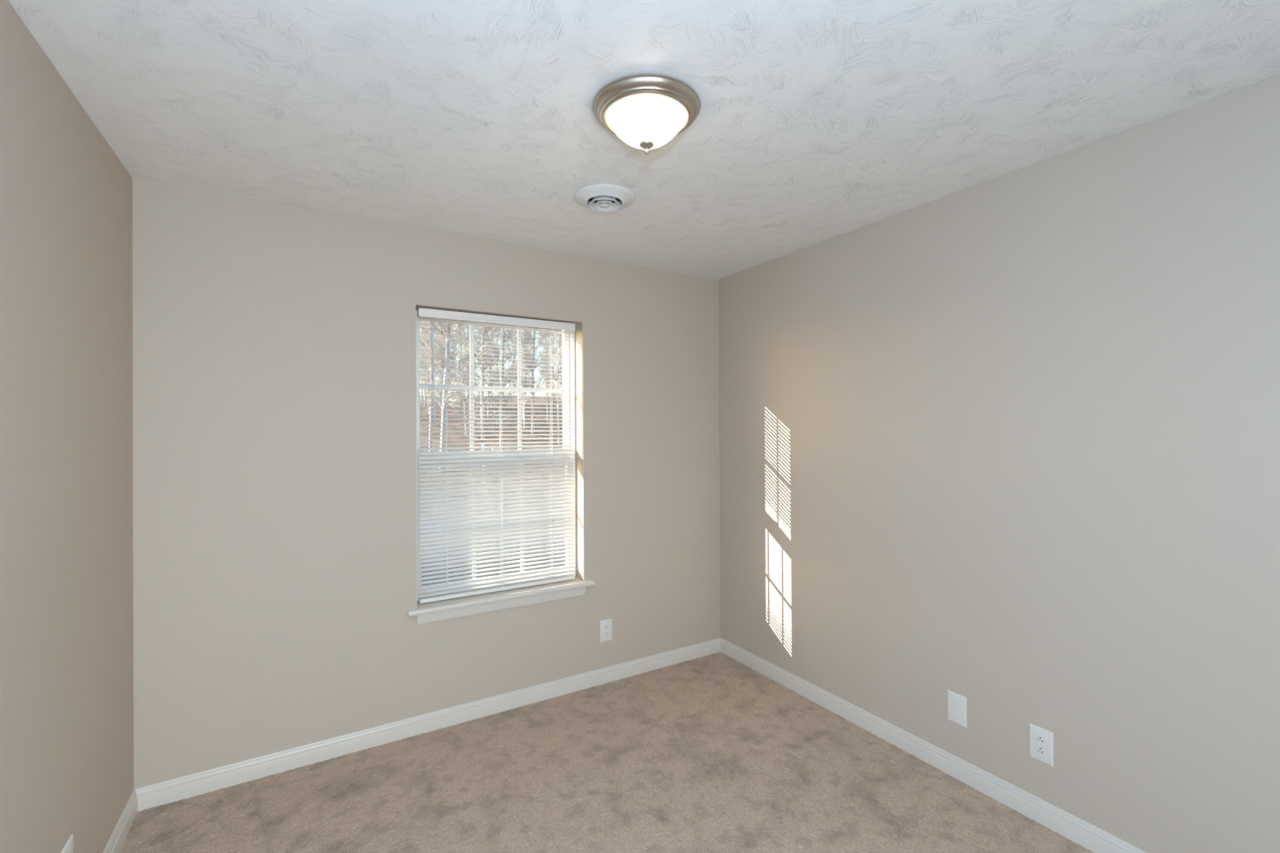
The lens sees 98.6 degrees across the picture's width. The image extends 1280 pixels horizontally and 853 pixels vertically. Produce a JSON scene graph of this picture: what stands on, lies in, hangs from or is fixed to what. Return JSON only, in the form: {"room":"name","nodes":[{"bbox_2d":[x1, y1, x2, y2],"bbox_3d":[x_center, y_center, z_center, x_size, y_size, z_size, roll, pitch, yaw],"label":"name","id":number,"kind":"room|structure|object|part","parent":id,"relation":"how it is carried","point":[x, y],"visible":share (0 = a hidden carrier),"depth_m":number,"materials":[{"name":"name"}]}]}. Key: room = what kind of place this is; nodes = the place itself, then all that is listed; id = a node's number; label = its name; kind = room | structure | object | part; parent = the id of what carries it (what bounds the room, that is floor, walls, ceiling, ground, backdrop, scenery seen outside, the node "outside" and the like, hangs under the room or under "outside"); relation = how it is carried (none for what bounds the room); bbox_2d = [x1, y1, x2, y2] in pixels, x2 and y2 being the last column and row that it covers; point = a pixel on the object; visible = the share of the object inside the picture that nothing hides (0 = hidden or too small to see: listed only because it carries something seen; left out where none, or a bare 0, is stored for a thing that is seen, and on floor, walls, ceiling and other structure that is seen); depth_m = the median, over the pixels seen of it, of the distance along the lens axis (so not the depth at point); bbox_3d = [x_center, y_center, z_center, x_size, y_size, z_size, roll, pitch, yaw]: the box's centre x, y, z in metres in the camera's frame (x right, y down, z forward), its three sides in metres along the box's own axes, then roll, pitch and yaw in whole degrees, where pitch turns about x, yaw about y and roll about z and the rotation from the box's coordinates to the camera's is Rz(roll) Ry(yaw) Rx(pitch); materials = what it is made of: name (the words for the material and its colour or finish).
{"room":"empty bedroom","nodes":[
{"label":"empty bedroom","id":0,"kind":"room"},
{"bbox_2d":[0,0,133,852],"bbox_3d":[-0.930,0.299,0.308,0.120,2.540,4.170,0,0,-31],"label":"wall","id":1,"kind":"structure","parent":0,"point":[67,709],"depth_m":1.51,"materials":[{"name":"beige paint"}]},
{"bbox_2d":[61,834,73,852],"bbox_3d":[-1.592,1.222,1.532,0.007,0.126,0.078,0,0,-31],"label":"wall plate","id":2,"kind":"object","parent":1,"relation":"attached to","point":[68,847],"visible":1,"depth_m":1.54,"materials":[{"name":"white plastic"}]},
{"bbox_2d":[102,789,137,852],"bbox_3d":[-0.898,1.431,0.391,0.014,0.092,4.050,0,0,-31],"label":"baseboard","id":3,"kind":"structure","parent":1,"relation":"attached to","point":[115,843],"depth_m":1.96,"materials":[{"name":"white paint"}]},
{"bbox_2d":[132,177,720,788],"bbox_3d":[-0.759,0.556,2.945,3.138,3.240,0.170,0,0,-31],"label":"wall","id":4,"kind":"structure","parent":0,"point":[275,569],"depth_m":2.49,"materials":[{"name":"beige paint"}]},
{"bbox_2d":[133,637,720,811],"bbox_3d":[-0.707,1.438,2.863,2.898,0.092,0.014,0,0,-31],"label":"baseboard","id":5,"kind":"structure","parent":4,"relation":"attached to","point":[163,793],"depth_m":2.58,"materials":[{"name":"white paint"}]},
{"bbox_2d":[407,309,595,624],"bbox_3d":[-0.729,0.183,2.944,0.982,1.540,0.202,0,0,-31],"label":"window","id":6,"kind":"structure","parent":4,"relation":"in","point":[447,609],"depth_m":2.94,"materials":[{"name":"white plastic"}]},
{"bbox_3d":[-0.778,-0.187,3.011,0.842,0.756,0.028,0,0,-31],"label":"sash","id":7,"kind":"part","parent":6,"relation":"part of","materials":[{"name":"white plastic"}]},
{"bbox_3d":[-0.757,0.488,2.980,0.842,0.723,0.028,0,0,-31],"label":"sash","id":8,"kind":"part","parent":6,"relation":"part of","materials":[{"name":"white plastic"}]},
{"bbox_2d":[417,307,575,603],"bbox_3d":[-0.731,0.143,2.922,0.835,1.454,0.052,0,0,-31],"label":"window blind","id":9,"kind":"object","parent":6,"relation":"attached to","point":[423,313],"visible":1,"depth_m":2.90,"materials":[{"name":"white plastic"}]},
{"bbox_3d":[-0.977,0.162,2.784,0.008,1.406,0.028,0,0,-28],"label":"ladder cord","id":10,"kind":"part","parent":9,"relation":"part of","materials":[{"name":"white fabric"}]},
{"bbox_3d":[-0.732,0.860,2.928,0.831,0.019,0.025,0,0,-31],"label":"rail","id":11,"kind":"part","parent":9,"relation":"part of","materials":[{"name":"white plastic"}]},
{"bbox_3d":[-0.737,0.161,2.929,0.008,1.406,0.028,0,0,-28],"label":"ladder cord","id":12,"kind":"part","parent":9,"relation":"part of","materials":[{"name":"white fabric"}]},
{"bbox_3d":[-0.495,0.161,3.075,0.008,1.406,0.028,0,0,-28],"label":"ladder cord","id":13,"kind":"part","parent":9,"relation":"part of","materials":[{"name":"white fabric"}]},
{"bbox_3d":[-0.709,0.888,2.914,0.982,0.025,0.136,0,0,-31],"label":"sill","id":14,"kind":"part","parent":6,"relation":"part of","materials":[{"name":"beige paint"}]},
{"bbox_2d":[600,618,612,642],"bbox_3d":[-0.194,1.179,3.178,0.078,0.126,0.008,0,0,-31],"label":"wall outlet","id":15,"kind":"object","parent":4,"relation":"attached to","point":[606,625],"visible":1,"depth_m":3.17,"materials":[{"name":"white plastic"}]},
{"bbox_2d":[604,631,608,636],"bbox_3d":[-0.193,1.199,3.176,0.036,0.028,0.002,0,0,-31],"label":"receptacle","id":16,"kind":"object","parent":15,"relation":"attached to","point":[606,633],"depth_m":3.17,"materials":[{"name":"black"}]},
{"bbox_2d":[604,624,608,630],"bbox_3d":[-0.193,1.159,3.176,0.036,0.028,0.002,0,0,-31],"label":"receptacle","id":17,"kind":"object","parent":15,"relation":"attached to","point":[606,626],"depth_m":3.18,"materials":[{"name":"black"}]},
{"bbox_2d":[120,652,1093,852],"bbox_3d":[0.337,1.467,1.136,2.905,0.004,4.058,0,0,-31],"label":"floor","id":18,"kind":"structure","parent":0,"point":[710,753],"depth_m":2.20,"materials":[{"name":"beige carpet"}]},
{"bbox_2d":[8,0,1279,279],"bbox_3d":[0.311,-1.024,1.165,3.138,0.100,4.340,0,0,-31],"label":"ceiling","id":19,"kind":"structure","parent":0,"point":[816,122],"depth_m":1.62,"materials":[{"name":"white paint"}]},
{"bbox_2d":[573,183,635,212],"bbox_3d":[-0.149,-0.948,2.322,0.258,0.041,0.258,0,0,-31],"label":"ceiling vent","id":20,"kind":"object","parent":19,"relation":"in","point":[605,197],"visible":1,"depth_m":2.27,"materials":[{"name":"white metal"}]},
{"bbox_2d":[592,73,700,154],"bbox_3d":[0.020,-0.898,1.667,0.326,0.148,0.326,0,0,15],"label":"ceiling light","id":21,"kind":"object","parent":19,"relation":"attached to","point":[646,111],"visible":1,"depth_m":1.59,"materials":[{"name":"silver metal"}]},
{"bbox_3d":[0.020,-0.899,1.667,0.245,0.087,0.245,0,0,-31],"label":"lamp shade","id":22,"kind":"part","parent":21,"relation":"part of","materials":[{"name":"white glass"}]},
{"bbox_2d":[718,74,1279,852],"bbox_3d":[1.653,0.291,1.868,0.120,2.540,4.170,0,0,-31],"label":"wall","id":23,"kind":"structure","parent":0,"point":[1009,444],"depth_m":2.00,"materials":[{"name":"beige paint"}]},
{"bbox_2d":[720,638,1147,852],"bbox_3d":[1.570,1.424,1.881,0.014,0.092,4.050,0,0,-31],"label":"baseboard","id":24,"kind":"structure","parent":23,"relation":"attached to","point":[1081,832],"depth_m":2.30,"materials":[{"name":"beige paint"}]},
{"bbox_2d":[947,689,966,728],"bbox_3d":[1.323,1.179,2.298,0.006,0.126,0.078,0,0,-31],"label":"blank wall plate","id":25,"kind":"object","parent":23,"relation":"attached to","point":[957,704],"visible":1,"depth_m":2.29,"materials":[{"name":"white plastic"}]},
{"bbox_2d":[1028,723,1053,767],"bbox_3d":[1.481,1.177,2.034,0.008,0.126,0.078,0,0,-31],"label":"wall outlet","id":26,"kind":"object","parent":23,"relation":"attached to","point":[1041,740],"visible":1,"depth_m":2.03,"materials":[{"name":"white plastic"}]},
{"bbox_2d":[1035,745,1045,755],"bbox_3d":[1.479,1.197,2.033,0.002,0.028,0.036,0,0,-31],"label":"receptacle","id":27,"kind":"object","parent":26,"relation":"attached to","point":[1040,750],"depth_m":2.03,"materials":[{"name":"white plastic"}]},
{"bbox_2d":[1035,734,1045,745],"bbox_3d":[1.479,1.157,2.033,0.002,0.028,0.036,0,0,-31],"label":"receptacle","id":28,"kind":"object","parent":26,"relation":"attached to","point":[1040,740],"depth_m":2.03,"materials":[{"name":"white plastic"}]},
{"label":"outside","id":29,"kind":"structure","parent":0,"visible":0},
{"bbox_2d":[419,395,565,586],"bbox_3d":[-4.390,-0.772,35.930,75.000,6.096,60.000,0,0,-31],"label":"ground","id":30,"kind":"structure","parent":29,"point":[535,397],"depth_m":21.64,"materials":[{"name":"brown plant"}]},
{"bbox_2d":[419,320,430,399],"bbox_3d":[-17.393,-5.312,44.696,1.863,7.257,1.742,0,0,-26],"label":"bare tree","id":31,"kind":"object","parent":30,"relation":"on","point":[420,321],"visible":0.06,"depth_m":44.60,"materials":[{"name":"grey plant"}]},
{"bbox_2d":[419,322,434,400],"bbox_3d":[-18.671,-7.182,47.665,3.265,10.450,2.459,0,0,-7],"label":"bare tree","id":32,"kind":"object","parent":30,"relation":"on","point":[421,322],"visible":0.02,"depth_m":47.54,"materials":[{"name":"grey plant"}]},
{"bbox_2d":[419,321,439,405],"bbox_3d":[-15.354,-5.883,39.909,2.724,9.246,2.424,0,0,-1],"label":"bare tree","id":33,"kind":"object","parent":30,"relation":"on","point":[422,322],"visible":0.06,"depth_m":40.14,"materials":[{"name":"grey plant"}]},
{"bbox_2d":[419,321,439,413],"bbox_3d":[-12.704,-4.251,32.817,2.226,7.446,1.898,0,0,-12],"label":"bare tree","id":34,"kind":"object","parent":30,"relation":"on","point":[427,377],"visible":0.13,"depth_m":32.86,"materials":[{"name":"grey plant"}]},
{"bbox_2d":[427,322,453,382],"bbox_3d":[-12.740,-5.484,35.608,2.724,9.668,2.782,0,0,41],"label":"bare tree","id":35,"kind":"object","parent":30,"relation":"on","point":[435,322],"visible":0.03,"depth_m":35.45,"materials":[{"name":"grey plant"}]},
{"bbox_2d":[419,320,462,451],"bbox_3d":[-6.501,-3.469,16.896,2.228,9.282,2.383,0,0,0],"label":"bare tree","id":36,"kind":"object","parent":30,"relation":"on","point":[420,334],"visible":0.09,"depth_m":17.01,"materials":[{"name":"grey plant"}]},
{"bbox_2d":[427,323,475,426],"bbox_3d":[-8.930,-4.074,25.802,2.244,8.741,2.098,0,0,-9],"label":"bare tree","id":37,"kind":"object","parent":30,"relation":"on","point":[451,357],"visible":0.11,"depth_m":25.74,"materials":[{"name":"grey plant"}]},
{"bbox_2d":[443,328,460,404],"bbox_3d":[-15.920,-6.905,46.717,3.067,10.411,2.729,0,0,33],"label":"bare tree","id":38,"kind":"object","parent":30,"relation":"on","point":[454,329],"visible":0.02,"depth_m":47.03,"materials":[{"name":"grey plant"}]},
{"bbox_2d":[419,320,493,468],"bbox_3d":[-4.706,-3.523,14.207,2.917,9.903,2.596,0,0,-21],"label":"bare tree","id":39,"kind":"object","parent":30,"relation":"on","point":[437,356],"visible":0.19,"depth_m":14.34,"materials":[{"name":"grey plant"}]},
{"bbox_2d":[448,325,469,405],"bbox_3d":[-13.847,-6.643,42.667,2.555,10.859,3.393,0,0,-44],"label":"bare tree","id":40,"kind":"object","parent":30,"relation":"on","point":[455,326],"visible":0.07,"depth_m":42.70,"materials":[{"name":"grey plant"}]},
{"bbox_2d":[438,323,481,434],"bbox_3d":[-7.908,-3.743,23.568,2.518,8.548,2.241,0,0,-33],"label":"bare tree","id":41,"kind":"object","parent":30,"relation":"on","point":[459,335],"visible":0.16,"depth_m":23.45,"materials":[{"name":"grey plant"}]},
{"bbox_2d":[452,325,476,385],"bbox_3d":[-12.090,-5.081,38.603,2.218,8.640,2.074,0,0,14],"label":"bare tree","id":42,"kind":"object","parent":30,"relation":"on","point":[468,326],"visible":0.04,"depth_m":38.33,"materials":[{"name":"grey plant"}]},
{"bbox_2d":[450,324,484,418],"bbox_3d":[-10.020,-4.792,30.817,2.765,9.387,2.461,0,0,-37],"label":"bare tree","id":43,"kind":"object","parent":30,"relation":"on","point":[462,324],"visible":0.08,"depth_m":30.71,"materials":[{"name":"grey plant"}]},
{"bbox_2d":[475,327,487,385],"bbox_3d":[-14.306,-5.911,49.767,2.315,8.215,2.364,0,0,-10],"label":"bare tree","id":44,"kind":"object","parent":30,"relation":"on","point":[480,327],"visible":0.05,"depth_m":49.66,"materials":[{"name":"grey plant"}]},
{"bbox_2d":[479,328,496,408],"bbox_3d":[-12.251,-5.939,44.331,2.448,9.340,2.751,0,0,-26],"label":"bare tree","id":45,"kind":"object","parent":30,"relation":"on","point":[479,328],"visible":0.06,"depth_m":44.54,"materials":[{"name":"grey plant"}]},
{"bbox_2d":[443,324,538,502],"bbox_3d":[-3.167,-2.009,11.159,1.949,7.644,2.286,0,0,38],"label":"bare tree","id":46,"kind":"object","parent":30,"relation":"on","point":[479,338],"visible":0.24,"depth_m":11.20,"materials":[{"name":"grey plant"}]},
{"bbox_2d":[474,326,514,417],"bbox_3d":[-8.647,-6.046,33.373,3.442,11.684,3.063,0,0,-29],"label":"bare tree","id":47,"kind":"object","parent":30,"relation":"on","point":[490,367],"visible":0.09,"depth_m":33.45,"materials":[{"name":"grey plant"}]},
{"bbox_2d":[475,325,528,446],"bbox_3d":[-4.846,-3.299,19.857,2.678,8.573,2.017,0,0,-27],"label":"bare tree","id":48,"kind":"object","parent":30,"relation":"on","point":[504,329],"visible":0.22,"depth_m":19.71,"materials":[{"name":"grey plant"}]},
{"bbox_2d":[486,328,517,404],"bbox_3d":[-10.786,-5.930,42.055,2.890,10.041,2.830,0,0,-33],"label":"bare tree","id":49,"kind":"object","parent":30,"relation":"on","point":[491,328],"visible":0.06,"depth_m":41.97,"materials":[{"name":"grey plant"}]},
{"bbox_2d":[499,328,515,401],"bbox_3d":[-12.325,-7.522,51.303,2.649,11.259,3.518,0,0,39],"label":"bare tree","id":50,"kind":"object","parent":30,"relation":"on","point":[514,329],"visible":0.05,"depth_m":51.34,"materials":[{"name":"grey plant"}]},
{"bbox_2d":[504,334,517,405],"bbox_3d":[-11.050,-5.044,48.303,1.986,6.901,1.945,0,0,-41],"label":"bare tree","id":51,"kind":"object","parent":30,"relation":"on","point":[513,357],"visible":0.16,"depth_m":48.24,"materials":[{"name":"grey plant"}]},
{"bbox_2d":[507,329,537,428],"bbox_3d":[-6.085,-3.587,28.825,1.841,7.825,2.445,0,0,-9],"label":"bare tree","id":52,"kind":"object","parent":30,"relation":"on","point":[524,353],"visible":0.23,"depth_m":28.64,"materials":[{"name":"grey plant"}]},
{"bbox_2d":[508,328,539,418],"bbox_3d":[-7.590,-4.608,35.824,2.452,8.702,2.505,0,0,-38],"label":"bare tree","id":53,"kind":"object","parent":30,"relation":"on","point":[511,329],"visible":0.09,"depth_m":35.76,"materials":[{"name":"grey plant"}]},
{"bbox_2d":[510,328,542,414],"bbox_3d":[-8.450,-6.170,40.277,2.609,11.090,3.465,0,0,-7],"label":"bare tree","id":54,"kind":"object","parent":30,"relation":"on","point":[510,329],"visible":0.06,"depth_m":39.97,"materials":[{"name":"grey plant"}]},
{"bbox_2d":[516,330,540,408],"bbox_3d":[-9.155,-7.053,45.566,3.102,11.834,3.486,0,0,-22],"label":"bare tree","id":55,"kind":"object","parent":30,"relation":"on","point":[528,331],"visible":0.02,"depth_m":45.07,"materials":[{"name":"grey plant"}]},
{"bbox_2d":[500,329,561,434],"bbox_3d":[-4.894,-5.077,25.928,2.692,11.440,3.574,0,0,-44],"label":"bare tree","id":56,"kind":"object","parent":30,"relation":"on","point":[533,344],"visible":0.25,"depth_m":25.98,"materials":[{"name":"grey plant"}]},
{"bbox_2d":[528,331,561,424],"bbox_3d":[-5.523,-3.994,32.564,2.375,8.252,2.325,0,0,41],"label":"bare tree","id":57,"kind":"object","parent":30,"relation":"on","point":[546,398],"visible":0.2,"depth_m":32.55,"materials":[{"name":"grey plant"}]},
{"bbox_2d":[535,331,554,382],"bbox_3d":[-8.881,-7.623,52.118,2.690,11.436,3.573,0,0,-12],"label":"bare tree","id":58,"kind":"object","parent":30,"relation":"on","point":[541,331],"visible":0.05,"depth_m":51.84,"materials":[{"name":"grey plant"}]},
{"bbox_2d":[531,333,562,444],"bbox_3d":[-3.275,-3.760,22.710,2.414,9.470,2.831,0,0,-2],"label":"bare tree","id":59,"kind":"object","parent":30,"relation":"on","point":[553,357],"visible":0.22,"depth_m":22.69,"materials":[{"name":"grey plant"}]},
{"bbox_2d":[538,333,556,405],"bbox_3d":[-8.070,-5.728,48.816,2.130,8.297,1.992,0,0,15],"label":"bare tree","id":60,"kind":"object","parent":30,"relation":"on","point":[546,333],"visible":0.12,"depth_m":48.63,"materials":[{"name":"grey plant"}]},
{"bbox_2d":[545,333,562,406],"bbox_3d":[-2.013,-2.495,17.554,1.984,7.781,2.326,0,0,28],"label":"bare tree","id":61,"kind":"object","parent":30,"relation":"on","point":[558,333],"visible":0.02,"depth_m":17.42,"materials":[{"name":"grey plant"}]},
{"bbox_2d":[548,333,562,407],"bbox_3d":[-6.795,-6.456,46.491,2.643,10.369,3.100,0,0,-9],"label":"bare tree","id":62,"kind":"object","parent":30,"relation":"on","point":[557,333],"visible":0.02,"depth_m":46.31,"materials":[{"name":"grey plant"}]}
]}

